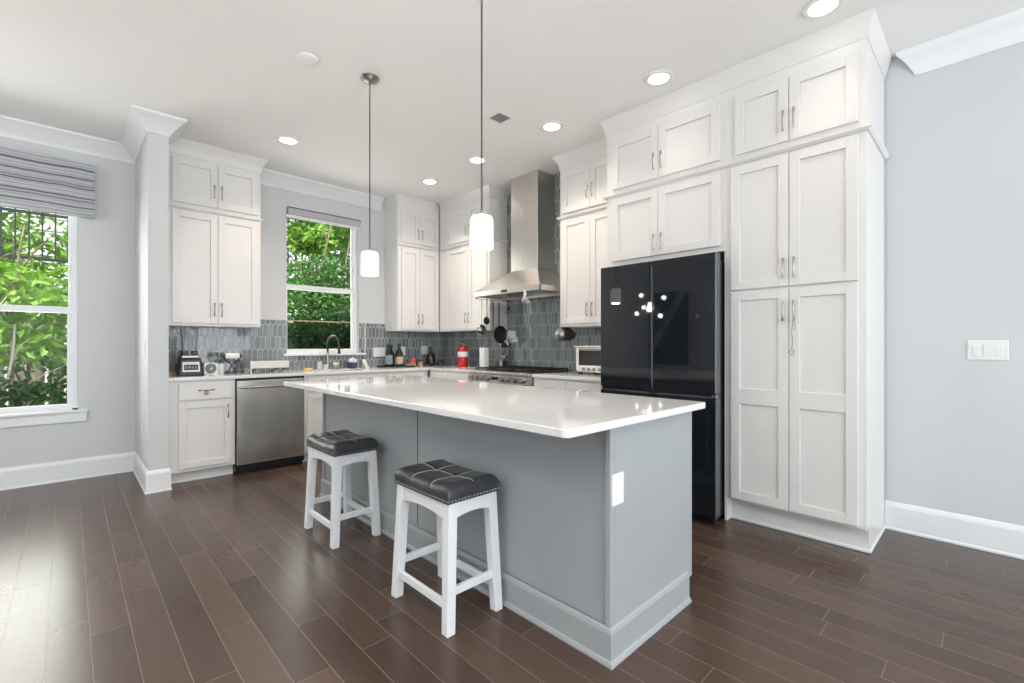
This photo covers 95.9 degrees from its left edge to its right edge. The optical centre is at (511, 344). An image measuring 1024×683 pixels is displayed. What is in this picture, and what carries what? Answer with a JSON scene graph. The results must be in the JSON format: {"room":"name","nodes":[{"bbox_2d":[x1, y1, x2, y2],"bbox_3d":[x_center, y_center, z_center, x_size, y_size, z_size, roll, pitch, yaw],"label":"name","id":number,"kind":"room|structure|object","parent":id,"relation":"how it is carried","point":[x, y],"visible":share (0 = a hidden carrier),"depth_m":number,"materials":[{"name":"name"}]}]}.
{"room":"kitchen","nodes":[
{"label":"kitchen","id":0,"kind":"room"},
{"bbox_2d":[0,136,134,467],"bbox_3d":[-5.388,-0.330,2.764,4.870,3.040,0.185,0,0,-44],"label":"wall","id":1,"kind":"structure","parent":0,"point":[106,242],"depth_m":4.21,"materials":[{"name":"paint"}]},
{"bbox_2d":[0,216,87,427],"bbox_3d":[-4.230,-0.345,3.792,1.104,2.050,0.140,0,0,-44],"label":"window","id":2,"kind":"structure","parent":1,"relation":"in","point":[69,412],"depth_m":4.09,"materials":[{"name":"white paint"}]},
{"bbox_2d":[0,146,94,218],"bbox_3d":[-4.188,-1.371,3.714,1.236,0.486,0.101,0,0,-44],"label":"roman shade","id":3,"kind":"object","parent":1,"relation":"attached to","point":[33,181],"visible":1,"depth_m":3.91,"materials":[{"name":"fabric"}]},
{"bbox_2d":[0,452,171,494],"bbox_3d":[-4.935,1.100,2.402,5.020,0.180,0.965,0,0,-44],"label":"baseboard","id":4,"kind":"structure","parent":1,"relation":"attached to","point":[154,481],"depth_m":3.98,"materials":[{"name":"white paint"}]},
{"bbox_2d":[0,104,186,163],"bbox_3d":[-4.870,-1.781,2.400,5.112,0.138,1.057,0,0,-44],"label":"trim","id":5,"kind":"structure","parent":1,"relation":"attached to","point":[140,120],"depth_m":3.91,"materials":[{"name":"white paint"}]},
{"bbox_2d":[261,184,439,376],"bbox_3d":[-2.215,-0.330,5.502,3.240,3.040,0.200,0,0,-44],"label":"wall","id":6,"kind":"structure","parent":0,"point":[275,201],"depth_m":5.24,"materials":[{"name":"paint"}]},
{"bbox_2d":[169,207,260,327],"bbox_3d":[-2.897,-0.712,4.450,0.793,1.074,0.370,0,0,-44],"label":"upper cabinet","id":7,"kind":"object","parent":6,"relation":"attached to","point":[215,260],"visible":0.98,"depth_m":4.33,"materials":[{"name":"white paint"}]},
{"bbox_2d":[169,138,267,222],"bbox_3d":[-2.875,-1.540,4.467,0.849,0.619,0.376,0,0,-44],"label":"upper cabinet","id":8,"kind":"object","parent":6,"relation":"attached to","point":[204,178],"visible":0.93,"depth_m":4.33,"materials":[{"name":"white paint"}]},
{"bbox_2d":[169,319,442,371],"bbox_3d":[-2.144,0.002,5.423,3.228,0.548,0.012,0,0,-44],"label":"backsplash","id":9,"kind":"structure","parent":6,"relation":"attached to","point":[269,341],"depth_m":5.01,"materials":[{"name":"tile"}]},
{"bbox_2d":[261,168,383,209],"bbox_3d":[-2.144,-1.781,5.353,1.395,0.138,0.112,0,0,-44],"label":"trim","id":10,"kind":"structure","parent":6,"relation":"attached to","point":[271,178],"depth_m":5.29,"materials":[{"name":"white paint"}]},
{"bbox_2d":[283,208,365,355],"bbox_3d":[-2.201,-0.699,5.431,0.960,1.642,0.169,0,0,-44],"label":"window","id":11,"kind":"structure","parent":6,"relation":"in","point":[353,232],"depth_m":5.65,"materials":[{"name":"white paint"}]},
{"bbox_2d":[287,206,360,229],"bbox_3d":[-2.181,-1.472,5.406,0.851,0.111,0.064,0,0,-44],"label":"roller shade","id":12,"kind":"object","parent":11,"relation":"attached to","point":[296,213],"visible":1,"depth_m":5.37,"materials":[{"name":"grey fabric"}]},
{"bbox_2d":[373,348,384,356],"bbox_3d":[-1.681,0.090,5.856,0.165,0.116,0.008,0,0,-44],"label":"wall outlet","id":13,"kind":"object","parent":6,"relation":"attached to","point":[377,352],"visible":0.94,"depth_m":5.85,"materials":[{"name":"white plastic"}]},
{"bbox_2d":[383,193,438,250],"bbox_3d":[-1.298,-1.540,5.984,0.671,0.619,0.376,0,0,-44],"label":"upper cabinet","id":14,"kind":"object","parent":6,"relation":"attached to","point":[412,222],"visible":0.99,"depth_m":5.85,"materials":[{"name":"white paint"}]},
{"bbox_2d":[385,245,438,331],"bbox_3d":[-1.280,-0.712,6.006,0.615,1.074,0.370,0,0,-44],"label":"upper cabinet","id":15,"kind":"object","parent":6,"relation":"attached to","point":[411,274],"visible":1,"depth_m":5.86,"materials":[{"name":"white paint"}]},
{"bbox_2d":[421,346,426,353],"bbox_3d":[-1.198,0.070,6.321,0.100,0.116,0.008,0,0,-44],"label":"wall outlet","id":16,"kind":"object","parent":6,"relation":"attached to","point":[423,348],"visible":0.97,"depth_m":6.32,"materials":[{"name":"white plastic"}]},
{"bbox_2d":[0,459,1023,682],"bbox_3d":[-0.965,1.240,0.598,8.640,0.100,9.600,0,0,-44],"label":"floor","id":17,"kind":"structure","parent":0,"point":[219,579],"depth_m":2.08,"materials":[{"name":"brown wood"}]},
{"bbox_2d":[135,131,168,470],"bbox_3d":[-3.260,-0.330,4.155,0.135,3.040,1.130,0,0,-44],"label":"wall pier","id":18,"kind":"object","parent":17,"relation":"on","point":[152,164],"visible":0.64,"depth_m":3.77,"materials":[{"name":"paint"}]},
{"bbox_2d":[169,379,234,483],"bbox_3d":[-2.898,0.749,4.241,0.502,0.883,0.630,0,0,-44],"label":"base cabinet","id":19,"kind":"object","parent":17,"relation":"on","point":[201,426],"visible":0.94,"depth_m":4.04,"materials":[{"name":"white paint"}]},
{"bbox_2d":[169,365,479,381],"bbox_3d":[-1.651,0.291,4.910,3.227,0.030,1.415,0,0,-44],"label":"countertop","id":20,"kind":"structure","parent":19,"relation":"on","point":[452,368],"depth_m":4.81,"materials":[{"name":"white stone"}]},
{"bbox_2d":[169,341,175,374],"bbox_3d":[-3.139,0.111,4.224,0.110,0.330,0.110,0,0,-44],"label":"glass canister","id":21,"kind":"object","parent":20,"relation":"on","point":[172,371],"visible":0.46,"depth_m":4.21,"materials":[{"name":"clear glass"}]},
{"bbox_2d":[176,326,202,375],"bbox_3d":[-2.922,0.052,4.203,0.206,0.448,0.171,0,0,-44],"label":"blender","id":22,"kind":"object","parent":20,"relation":"on","point":[187,365],"visible":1,"depth_m":4.15,"materials":[{"name":"black plastic"}]},
{"bbox_2d":[180,326,201,354],"bbox_3d":[-2.918,-0.041,4.215,0.184,0.263,0.144,0,0,-44],"label":"jar","id":23,"kind":"object","parent":22,"relation":"on","point":[182,352],"depth_m":4.19,"materials":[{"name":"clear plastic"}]},
{"bbox_2d":[203,363,217,374],"bbox_3d":[-2.846,0.222,4.358,0.109,0.109,0.075,0,0,-44],"label":"speaker","id":24,"kind":"object","parent":20,"relation":"on","point":[208,368],"visible":0.98,"depth_m":4.33},
{"bbox_2d":[218,364,223,373],"bbox_3d":[-2.834,0.229,4.468,0.090,0.095,0.076,0,0,-9],"label":"cup","id":25,"kind":"object","parent":20,"relation":"on","point":[220,366],"visible":0.59,"depth_m":4.45,"materials":[{"name":"white plastic"}]},
{"bbox_2d":[218,358,236,372],"bbox_3d":[-2.838,0.176,4.604,0.164,0.200,0.164,0,0,-44],"label":"glass jar","id":26,"kind":"object","parent":20,"relation":"on","point":[226,365],"visible":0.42,"depth_m":4.56,"materials":[{"name":"clear glass"}]},
{"bbox_2d":[222,353,241,373],"bbox_3d":[-2.697,0.176,4.446,0.156,0.196,0.079,0,0,-44],"label":"stand","id":27,"kind":"object","parent":20,"relation":"on","point":[225,356],"visible":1,"depth_m":4.43,"materials":[{"name":"black plastic"}]},
{"bbox_2d":[237,359,289,372],"bbox_3d":[-2.525,0.214,4.703,0.422,0.126,0.263,0,0,-44],"label":"dish rack","id":28,"kind":"object","parent":20,"relation":"on","point":[248,365],"visible":0.99,"depth_m":4.62,"materials":[{"name":"white metal"}]},
{"bbox_2d":[237,359,289,367],"bbox_3d":[-2.524,0.188,4.703,0.422,0.075,0.259,0,0,-44],"label":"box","id":29,"kind":"object","parent":28,"relation":"on","point":[270,363],"depth_m":4.63,"materials":[{"name":"white metal"}]},
{"bbox_2d":[243,360,288,368],"bbox_3d":[-2.509,0.195,4.719,0.360,0.073,0.260,0,0,-44],"label":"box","id":30,"kind":"object","parent":28,"relation":"on","point":[250,364],"depth_m":4.62,"materials":[{"name":"white metal"}]},
{"bbox_2d":[316,351,322,368],"bbox_3d":[-2.188,0.174,5.251,0.066,0.204,0.066,0,0,-44],"label":"soap bottle","id":31,"kind":"object","parent":20,"relation":"on","point":[319,364],"visible":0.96,"depth_m":5.23,"materials":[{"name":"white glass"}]},
{"bbox_2d":[327,335,340,368],"bbox_3d":[-2.036,0.080,5.270,0.099,0.392,0.266,0,0,-44],"label":"faucet","id":32,"kind":"object","parent":20,"relation":"on","point":[331,336],"visible":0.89,"depth_m":5.31,"materials":[{"name":"silver metal"}]},
{"bbox_2d":[331,362,339,368],"bbox_3d":[-2.037,0.237,5.340,0.104,0.078,0.103,0,0,-44],"label":"soap dish","id":33,"kind":"object","parent":20,"relation":"on","point":[335,364],"visible":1,"depth_m":5.31,"materials":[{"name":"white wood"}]},
{"bbox_2d":[346,357,357,367],"bbox_3d":[-1.900,0.212,5.486,0.127,0.129,0.126,0,0,-44],"label":"sink caddy","id":34,"kind":"object","parent":20,"relation":"on","point":[352,362],"visible":0.98,"depth_m":5.44,"materials":[{"name":"blue ceramic"}]},
{"bbox_2d":[346,362,357,367],"bbox_3d":[-1.900,0.240,5.486,0.127,0.071,0.126,0,0,-44],"label":"pot","id":35,"kind":"object","parent":34,"relation":"on","point":[349,364],"depth_m":5.43,"materials":[{"name":"blue ceramic"}]},
{"bbox_2d":[362,359,368,367],"bbox_3d":[-1.789,0.226,5.623,0.085,0.100,0.064,0,0,8],"label":"timer","id":36,"kind":"object","parent":20,"relation":"on","point":[365,364],"visible":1,"depth_m":5.61,"materials":[{"name":"white plastic"}]},
{"bbox_2d":[377,365,414,367],"bbox_3d":[-1.466,0.267,5.834,0.420,0.018,0.200,0,0,-44],"label":"serving tray","id":37,"kind":"object","parent":20,"relation":"on","point":[382,366],"visible":0.9,"depth_m":5.76,"materials":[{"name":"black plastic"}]},
{"bbox_2d":[385,344,392,365],"bbox_3d":[-1.528,0.130,5.733,0.093,0.275,0.092,0,0,-44],"label":"bottle","id":38,"kind":"object","parent":37,"relation":"on","point":[388,354],"visible":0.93,"depth_m":5.70,"materials":[{"name":"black glass"}]},
{"bbox_2d":[395,344,402,365],"bbox_3d":[-1.420,0.124,5.823,0.097,0.285,0.096,0,0,-44],"label":"oil bottle","id":39,"kind":"object","parent":37,"relation":"on","point":[399,354],"visible":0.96,"depth_m":5.79,"materials":[{"name":"green glass"}]},
{"bbox_2d":[426,344,434,365],"bbox_3d":[-1.084,0.134,6.174,0.120,0.285,0.119,0,0,-44],"label":"decanter","id":40,"kind":"object","parent":20,"relation":"on","point":[430,357],"visible":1,"depth_m":6.13,"materials":[{"name":"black glass"}]},
{"bbox_2d":[458,340,467,366],"bbox_3d":[-0.626,0.106,5.869,0.138,0.340,0.132,0,0,14],"label":"fire extinguisher","id":41,"kind":"object","parent":20,"relation":"on","point":[462,349],"visible":1,"depth_m":5.82,"materials":[{"name":"red metal"}]},
{"bbox_2d":[479,346,488,366],"bbox_3d":[-0.333,0.145,5.537,0.140,0.262,0.140,0,0,-44],"label":"paper towel roll","id":42,"kind":"object","parent":20,"relation":"on","point":[483,352],"visible":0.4,"depth_m":5.49,"materials":[{"name":"white paper"}]},
{"bbox_2d":[497,341,508,365],"bbox_3d":[-0.103,0.117,5.501,0.141,0.318,0.138,0,0,-44],"label":"utensil crock","id":43,"kind":"object","parent":20,"relation":"on","point":[503,359],"visible":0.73,"depth_m":5.46,"materials":[{"name":"silver metal"}]},
{"bbox_2d":[233,376,303,473],"bbox_3d":[-2.477,0.750,4.608,0.610,0.880,0.646,0,0,-44],"label":"dishwasher","id":44,"kind":"object","parent":17,"relation":"on","point":[269,414],"visible":0.76,"depth_m":4.38,"materials":[{"name":"silver metal"}]},
{"bbox_2d":[304,430,380,548],"bbox_3d":[-1.088,0.884,2.953,0.308,0.612,0.452,0,0,-44],"label":"counter stool","id":45,"kind":"object","parent":17,"relation":"on","point":[339,449],"visible":1,"depth_m":2.87,"materials":[{"name":"white paint"}]},
{"bbox_2d":[306,430,378,456],"bbox_3d":[-1.088,0.617,2.953,0.286,0.077,0.434,0,0,-44],"label":"seat cushion","id":46,"kind":"object","parent":45,"relation":"on","point":[340,443],"depth_m":2.85,"materials":[{"name":"grey leather"}]},
{"bbox_2d":[302,372,385,461],"bbox_3d":[-1.950,0.749,5.153,0.900,0.883,0.630,0,0,-44],"label":"base cabinet","id":47,"kind":"object","parent":17,"relation":"on","point":[312,399],"visible":0.16,"depth_m":4.72,"materials":[{"name":"white paint"}]},
{"bbox_2d":[386,370,427,376],"bbox_3d":[-1.419,0.749,5.664,0.570,0.883,0.630,0,0,-44],"label":"base cabinet","id":48,"kind":"object","parent":17,"relation":"on","point":[422,373],"visible":0.03,"depth_m":5.49,"materials":[{"name":"white paint"}]},
{"bbox_2d":[391,459,502,637],"bbox_3d":[-0.308,0.884,2.140,0.308,0.612,0.452,0,0,-44],"label":"counter stool","id":49,"kind":"object","parent":17,"relation":"on","point":[450,490],"visible":1,"depth_m":2.06,"materials":[{"name":"white paint"}]},
{"bbox_2d":[394,459,499,504],"bbox_3d":[-0.308,0.617,2.140,0.286,0.077,0.434,0,0,-44],"label":"seat cushion","id":50,"kind":"object","parent":49,"relation":"on","point":[440,481],"depth_m":2.04,"materials":[{"name":"grey leather"}]},
{"bbox_2d":[430,370,469,380],"bbox_3d":[-0.526,0.749,5.572,0.670,0.883,0.800,0,0,-44],"label":"base cabinet","id":51,"kind":"object","parent":17,"relation":"on","point":[434,374],"visible":0.17,"depth_m":5.33,"materials":[{"name":"white paint"}]},
{"bbox_2d":[319,393,691,669],"bbox_3d":[-0.331,0.748,2.912,0.697,0.884,2.729,0,0,-44],"label":"kitchen island","id":52,"kind":"object","parent":17,"relation":"on","point":[595,529],"visible":0.63,"depth_m":1.99,"materials":[{"name":"grey paint"}]},
{"bbox_2d":[283,375,704,437],"bbox_3d":[-0.392,0.290,2.852,1.060,0.030,2.747,0,0,-44],"label":"island countertop","id":53,"kind":"structure","parent":52,"relation":"on","point":[561,413],"depth_m":2.25,"materials":[{"name":"white stone"}]},
{"bbox_2d":[612,472,623,506],"bbox_3d":[0.401,0.545,1.748,0.078,0.120,0.006,0,0,-44],"label":"outlet plate","id":54,"kind":"object","parent":52,"relation":"attached to","point":[617,477],"depth_m":1.74,"materials":[{"name":"white plastic"}]},
{"bbox_2d":[616,478,620,500],"bbox_3d":[0.403,0.545,1.746,0.030,0.080,0.002,0,0,-44],"label":"socket","id":55,"kind":"object","parent":52,"relation":"attached to","point":[618,480],"depth_m":1.74,"materials":[{"name":"white plastic"}]},
{"bbox_2d":[469,366,568,386],"bbox_3d":[0.060,0.716,4.922,0.698,0.948,0.914,0,0,-44],"label":"range","id":56,"kind":"object","parent":17,"relation":"on","point":[512,375],"visible":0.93,"depth_m":4.72,"materials":[{"name":"metal"}]},
{"bbox_2d":[475,369,568,373],"bbox_3d":[0.095,0.277,4.956,0.580,0.017,0.854,0,0,-44],"label":"cooktop","id":57,"kind":"object","parent":56,"relation":"in","point":[533,371],"depth_m":4.67,"materials":[{"name":"black metal"}]},
{"bbox_2d":[534,377,602,392],"bbox_3d":[0.694,0.749,4.312,0.660,0.883,0.820,0,0,-44],"label":"base cabinet","id":58,"kind":"object","parent":17,"relation":"on","point":[591,386],"visible":0.13,"depth_m":4.09,"materials":[{"name":"white paint"}]},
{"bbox_2d":[532,371,600,381],"bbox_3d":[0.706,0.291,4.321,0.649,0.030,0.817,0,0,-44],"label":"countertop","id":59,"kind":"structure","parent":58,"relation":"on","point":[574,375],"depth_m":4.18,"materials":[{"name":"white stone"}]},
{"bbox_2d":[574,346,600,373],"bbox_3d":[0.855,0.142,4.329,0.344,0.268,0.462,0,0,-44],"label":"toaster oven","id":60,"kind":"object","parent":59,"relation":"on","point":[588,358],"visible":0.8,"depth_m":4.28,"materials":[{"name":"white metal"}]},
{"bbox_2d":[601,252,724,524],"bbox_3d":[1.285,0.294,3.575,0.771,1.792,0.897,0,0,-44],"label":"refrigerator","id":61,"kind":"object","parent":17,"relation":"on","point":[663,321],"visible":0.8,"depth_m":3.17,"materials":[{"name":"black metal"}]},
{"bbox_2d":[725,131,884,553],"bbox_3d":[1.917,-0.004,3.052,0.655,2.388,0.785,0,0,-44],"label":"pantry cabinet","id":62,"kind":"object","parent":17,"relation":"on","point":[804,429],"visible":1,"depth_m":2.81,"materials":[{"name":"white paint"}]},
{"bbox_2d":[789,302,795,354],"bbox_3d":[1.703,-0.101,2.810,0.005,0.324,0.038,0,0,-44],"label":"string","id":63,"kind":"object","parent":62,"relation":"hanging from","point":[792,302],"visible":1,"depth_m":2.81,"materials":[{"name":"grey"}]},
{"bbox_2d":[0,0,1023,213],"bbox_3d":[-0.965,-1.925,0.598,8.640,0.150,9.600,0,0,-44],"label":"ceiling","id":64,"kind":"structure","parent":0,"point":[232,69],"depth_m":3.07,"materials":[{"name":"paint"}]},
{"bbox_2d":[276,135,299,144],"bbox_3d":[-2.021,-1.845,4.169,0.194,0.010,0.194,0,0,-44],"label":"recessed light","id":65,"kind":"object","parent":64,"relation":"in","point":[288,140],"visible":1,"depth_m":4.16,"materials":[{"name":"white plastic"}]},
{"bbox_2d":[297,52,317,65],"bbox_3d":[-1.317,-1.837,2.980,0.124,0.025,0.124,0,0,-44],"label":"smoke detector","id":66,"kind":"object","parent":64,"relation":"attached to","point":[309,59],"visible":1,"depth_m":2.96,"materials":[{"name":"white plastic"}]},
{"bbox_2d":[360,73,378,276],"bbox_3d":[-0.986,-1.165,3.201,0.128,1.370,0.128,0,0,-44],"label":"pendant light","id":67,"kind":"object","parent":64,"relation":"hanging from","point":[369,258],"visible":1,"depth_m":3.17,"materials":[{"name":"white glass"}]},
{"bbox_2d":[421,178,437,184],"bbox_3d":[-0.929,-1.845,5.220,0.194,0.010,0.194,0,0,-44],"label":"recessed light","id":68,"kind":"object","parent":64,"relation":"in","point":[429,181],"visible":1,"depth_m":5.21,"materials":[{"name":"white"}]},
{"bbox_2d":[468,156,486,163],"bbox_3d":[-0.347,-1.845,4.614,0.194,0.010,0.194,0,0,-44],"label":"recessed light","id":69,"kind":"object","parent":64,"relation":"in","point":[474,159],"visible":0.89,"depth_m":4.60,"materials":[{"name":"white"}]},
{"bbox_2d":[470,0,492,250],"bbox_3d":[-0.153,-1.168,2.337,0.128,1.364,0.128,0,0,-44],"label":"pendant light","id":70,"kind":"object","parent":64,"relation":"hanging from","point":[481,224],"visible":1,"depth_m":2.30,"materials":[{"name":"white glass"}]},
{"bbox_2d":[486,110,513,124],"bbox_3d":[-0.099,-1.847,3.758,0.170,0.006,0.170,0,0,-44],"label":"ceiling vent","id":71,"kind":"object","parent":64,"relation":"in","point":[499,117],"visible":1,"depth_m":3.75,"materials":[{"name":"white plastic"}]},
{"bbox_2d":[540,121,562,131],"bbox_3d":[0.336,-1.845,3.905,0.194,0.010,0.194,0,0,-44],"label":"recessed light","id":72,"kind":"object","parent":64,"relation":"in","point":[549,126],"visible":1,"depth_m":3.90,"materials":[{"name":"white"}]},
{"bbox_2d":[644,70,673,85],"bbox_3d":[1.016,-1.845,3.199,0.194,0.010,0.194,0,0,-44],"label":"recessed light","id":73,"kind":"object","parent":64,"relation":"in","point":[659,77],"visible":1,"depth_m":3.19,"materials":[{"name":"white"}]},
{"bbox_2d":[802,0,843,18],"bbox_3d":[1.696,-1.845,2.521,0.194,0.010,0.194,0,0,-44],"label":"recessed light","id":74,"kind":"object","parent":64,"relation":"in","point":[815,9],"visible":1,"depth_m":2.53,"materials":[{"name":"white"}]},
{"bbox_2d":[507,42,1023,525],"bbox_3d":[2.104,-0.330,3.496,0.200,3.040,9.520,0,0,-44],"label":"wall","id":75,"kind":"structure","parent":0,"point":[954,133],"depth_m":2.77,"materials":[{"name":"paint"}]},
{"bbox_2d":[440,240,506,331],"bbox_3d":[-0.525,-0.712,5.827,0.335,1.074,1.005,0,0,-44],"label":"upper cabinet","id":76,"kind":"object","parent":75,"relation":"attached to","point":[464,271],"visible":0.92,"depth_m":5.63,"materials":[{"name":"white paint"}]},
{"bbox_2d":[439,184,509,250],"bbox_3d":[-0.508,-1.540,5.805,0.341,0.619,1.061,0,0,-44],"label":"upper cabinet","id":77,"kind":"object","parent":75,"relation":"attached to","point":[456,212],"visible":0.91,"depth_m":5.63,"materials":[{"name":"white paint"}]},
{"bbox_2d":[473,169,559,301],"bbox_3d":[0.119,-1.181,4.993,0.562,1.335,1.010,0,0,-44],"label":"range hood","id":78,"kind":"object","parent":75,"relation":"attached to","point":[532,193],"visible":0.85,"depth_m":4.96,"materials":[{"name":"metal"}]},
{"bbox_2d":[477,298,485,334],"bbox_3d":[-0.335,-0.318,5.229,0.128,0.420,0.043,0,0,-44],"label":"ladle","id":79,"kind":"object","parent":78,"relation":"hanging from","point":[481,329],"visible":1,"depth_m":5.21,"materials":[{"name":"grey metal"}]},
{"bbox_2d":[477,324,485,334],"bbox_3d":[-0.333,-0.172,5.227,0.128,0.128,0.038,0,0,-44],"label":"bowl","id":80,"kind":"object","parent":79,"relation":"on","point":[481,329],"depth_m":5.21,"materials":[{"name":"silver metal"}]},
{"bbox_2d":[483,301,489,324],"bbox_3d":[-0.289,-0.380,5.289,0.092,0.297,0.022,0,0,-44],"label":"skimmer","id":81,"kind":"object","parent":78,"relation":"hanging from","point":[486,320],"visible":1,"depth_m":5.29,"materials":[{"name":"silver metal"}]},
{"bbox_2d":[483,317,489,324],"bbox_3d":[-0.286,-0.277,5.287,0.092,0.092,0.016,0,0,-44],"label":"bowl","id":82,"kind":"object","parent":81,"relation":"on","point":[486,320],"depth_m":5.28,"materials":[{"name":"grey metal"}]},
{"bbox_2d":[492,302,493,328],"bbox_3d":[-0.221,-0.358,5.362,0.026,0.341,0.012,0,0,-44],"label":"carving knife","id":83,"kind":"object","parent":78,"relation":"hanging from","point":[492,302],"visible":1,"depth_m":5.36,"materials":[{"name":"grey metal"}]},
{"bbox_2d":[494,303,506,342],"bbox_3d":[-0.145,-0.273,5.414,0.208,0.510,0.034,0,0,-44],"label":"frying pan","id":84,"kind":"object","parent":78,"relation":"hanging from","point":[500,333],"visible":1,"depth_m":5.42,"materials":[{"name":"black metal"}]},
{"bbox_2d":[443,174,600,370],"bbox_3d":[0.124,-0.787,5.400,0.012,2.126,3.170,0,0,-44],"label":"backsplash","id":85,"kind":"structure","parent":75,"relation":"attached to","point":[532,326],"depth_m":5.29,"materials":[{"name":"tile"}]},
{"bbox_2d":[552,137,606,220],"bbox_3d":[0.811,-1.540,4.409,0.386,0.619,0.798,0,0,-44],"label":"upper cabinet","id":86,"kind":"object","parent":75,"relation":"attached to","point":[583,169],"visible":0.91,"depth_m":4.33,"materials":[{"name":"white paint"}]},
{"bbox_2d":[560,209,606,327],"bbox_3d":[0.833,-0.712,4.391,0.380,1.074,0.742,0,0,-44],"label":"upper cabinet","id":87,"kind":"object","parent":75,"relation":"attached to","point":[583,238],"visible":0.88,"depth_m":4.35,"materials":[{"name":"white paint"}]},
{"bbox_2d":[555,327,575,340],"bbox_3d":[0.532,-0.106,4.579,0.222,0.135,0.128,0,0,-44],"label":"can opener","id":88,"kind":"object","parent":87,"relation":"attached to","point":[563,333],"visible":1,"depth_m":4.51,"materials":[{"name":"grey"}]},
{"bbox_2d":[600,71,724,199],"bbox_3d":[1.300,-1.526,3.689,0.650,0.647,0.989,0,0,-44],"label":"upper cabinet","id":89,"kind":"object","parent":75,"relation":"attached to","point":[679,134],"visible":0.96,"depth_m":3.42,"materials":[{"name":"white paint"}]},
{"bbox_2d":[607,168,724,266],"bbox_3d":[1.314,-0.930,3.675,0.650,0.581,0.950,0,0,-44],"label":"upper cabinet","id":90,"kind":"object","parent":75,"relation":"attached to","point":[685,217],"visible":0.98,"depth_m":3.42,"materials":[{"name":"white paint"}]},
{"bbox_2d":[722,7,891,168],"bbox_3d":[1.928,-1.524,3.041,0.655,0.650,0.816,0,0,-44],"label":"upper cabinet","id":91,"kind":"object","parent":75,"relation":"attached to","point":[826,84],"visible":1,"depth_m":2.80,"materials":[{"name":"white paint"}]},
{"bbox_2d":[885,500,1023,559],"bbox_3d":[3.805,1.100,1.569,0.020,0.180,3.984,0,0,-44],"label":"baseboard","id":92,"kind":"structure","parent":75,"relation":"attached to","point":[997,537],"depth_m":2.76,"materials":[{"name":"white paint"}]},
{"bbox_2d":[895,8,1023,75],"bbox_3d":[3.811,-1.770,1.534,0.062,0.160,3.925,0,0,-44],"label":"trim","id":93,"kind":"structure","parent":75,"relation":"attached to","point":[1006,30],"depth_m":2.71,"materials":[{"name":"white paint"}]},
{"bbox_2d":[967,340,1008,360],"bbox_3d":[2.751,0.030,2.673,0.010,0.116,0.168,0,0,-44],"label":"light switch","id":94,"kind":"object","parent":75,"relation":"attached to","point":[976,349],"visible":1,"depth_m":2.67,"materials":[{"name":"white plastic"}]},
{"label":"outside","id":95,"kind":"structure","parent":0,"visible":0},
{"bbox_2d":[0,206,350,311],"bbox_3d":[-6.226,-1.800,8.775,13.200,2.020,0.080,0,0,-44],"label":"deck railing","id":96,"kind":"object","parent":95,"point":[14,210],"visible":0.11,"depth_m":7.45,"materials":[{"name":"grey metal"}]},
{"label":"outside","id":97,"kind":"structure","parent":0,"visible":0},
{"bbox_3d":[-8.929,1.740,10.719,30.000,0.100,16.170,0,0,-44],"label":"ground","id":98,"kind":"structure","parent":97,"visible":0},
{"bbox_2d":[0,296,66,407],"bbox_3d":[-5.206,0.591,4.406,2.233,2.207,0.822,0,0,-44],"label":"tree","id":99,"kind":"object","parent":98,"relation":"on","point":[32,389],"visible":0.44,"depth_m":4.65,"materials":[{"name":"green plant"}]},
{"bbox_2d":[0,284,66,406],"bbox_3d":[-6.676,0.424,5.959,3.528,2.541,0.996,0,0,-44],"label":"bush","id":100,"kind":"object","parent":98,"relation":"on","point":[45,361],"visible":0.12,"depth_m":6.18,"materials":[{"name":"green plant"}]},
{"bbox_2d":[0,225,67,406],"bbox_3d":[-6.081,0.141,5.058,2.521,3.105,0.931,0,0,-44],"label":"tree","id":101,"kind":"object","parent":98,"relation":"on","point":[38,294],"visible":0.72,"depth_m":5.37,"materials":[{"name":"green plant"}]},
{"bbox_2d":[0,204,67,291],"bbox_3d":[-9.126,-1.059,7.965,4.729,5.503,1.419,0,0,-44],"label":"tree","id":102,"kind":"object","parent":98,"relation":"on","point":[61,253],"visible":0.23,"depth_m":8.36,"materials":[{"name":"green plant"}]},
{"bbox_2d":[0,320,302,405],"bbox_3d":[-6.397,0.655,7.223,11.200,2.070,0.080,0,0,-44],"label":"hedge","id":103,"kind":"object","parent":98,"relation":"on","point":[38,372],"visible":0.02,"depth_m":6.67,"materials":[{"name":"green plant"}]},
{"bbox_2d":[0,203,350,407],"bbox_3d":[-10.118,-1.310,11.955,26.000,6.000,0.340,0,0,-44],"label":"tree","id":104,"kind":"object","parent":98,"relation":"on","point":[46,225],"visible":0.02,"depth_m":10.94,"materials":[{"name":"green plant"}]},
{"bbox_2d":[286,216,349,301],"bbox_3d":[-3.501,-0.730,8.992,2.917,4.845,1.008,0,0,-44],"label":"tree","id":105,"kind":"object","parent":98,"relation":"on","point":[309,238],"visible":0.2,"depth_m":8.58,"materials":[{"name":"green plant"}]},
{"bbox_2d":[286,223,350,342],"bbox_3d":[-2.971,-0.456,8.041,2.594,4.308,0.925,0,0,-44],"label":"tree","id":106,"kind":"object","parent":98,"relation":"on","point":[311,297],"visible":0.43,"depth_m":7.69,"materials":[{"name":"green plant"}]},
{"bbox_2d":[286,219,350,317],"bbox_3d":[-4.598,-1.110,12.213,4.224,5.603,1.397,0,0,-44],"label":"tree","id":107,"kind":"object","parent":98,"relation":"on","point":[293,221],"visible":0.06,"depth_m":11.75,"materials":[{"name":"green plant"}]},
{"bbox_2d":[287,307,350,348],"bbox_3d":[-2.779,0.563,6.760,0.816,2.261,2.266,0,0,44],"label":"hedge","id":108,"kind":"object","parent":98,"relation":"on","point":[315,332],"visible":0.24,"depth_m":6.59,"materials":[{"name":"green plant"}]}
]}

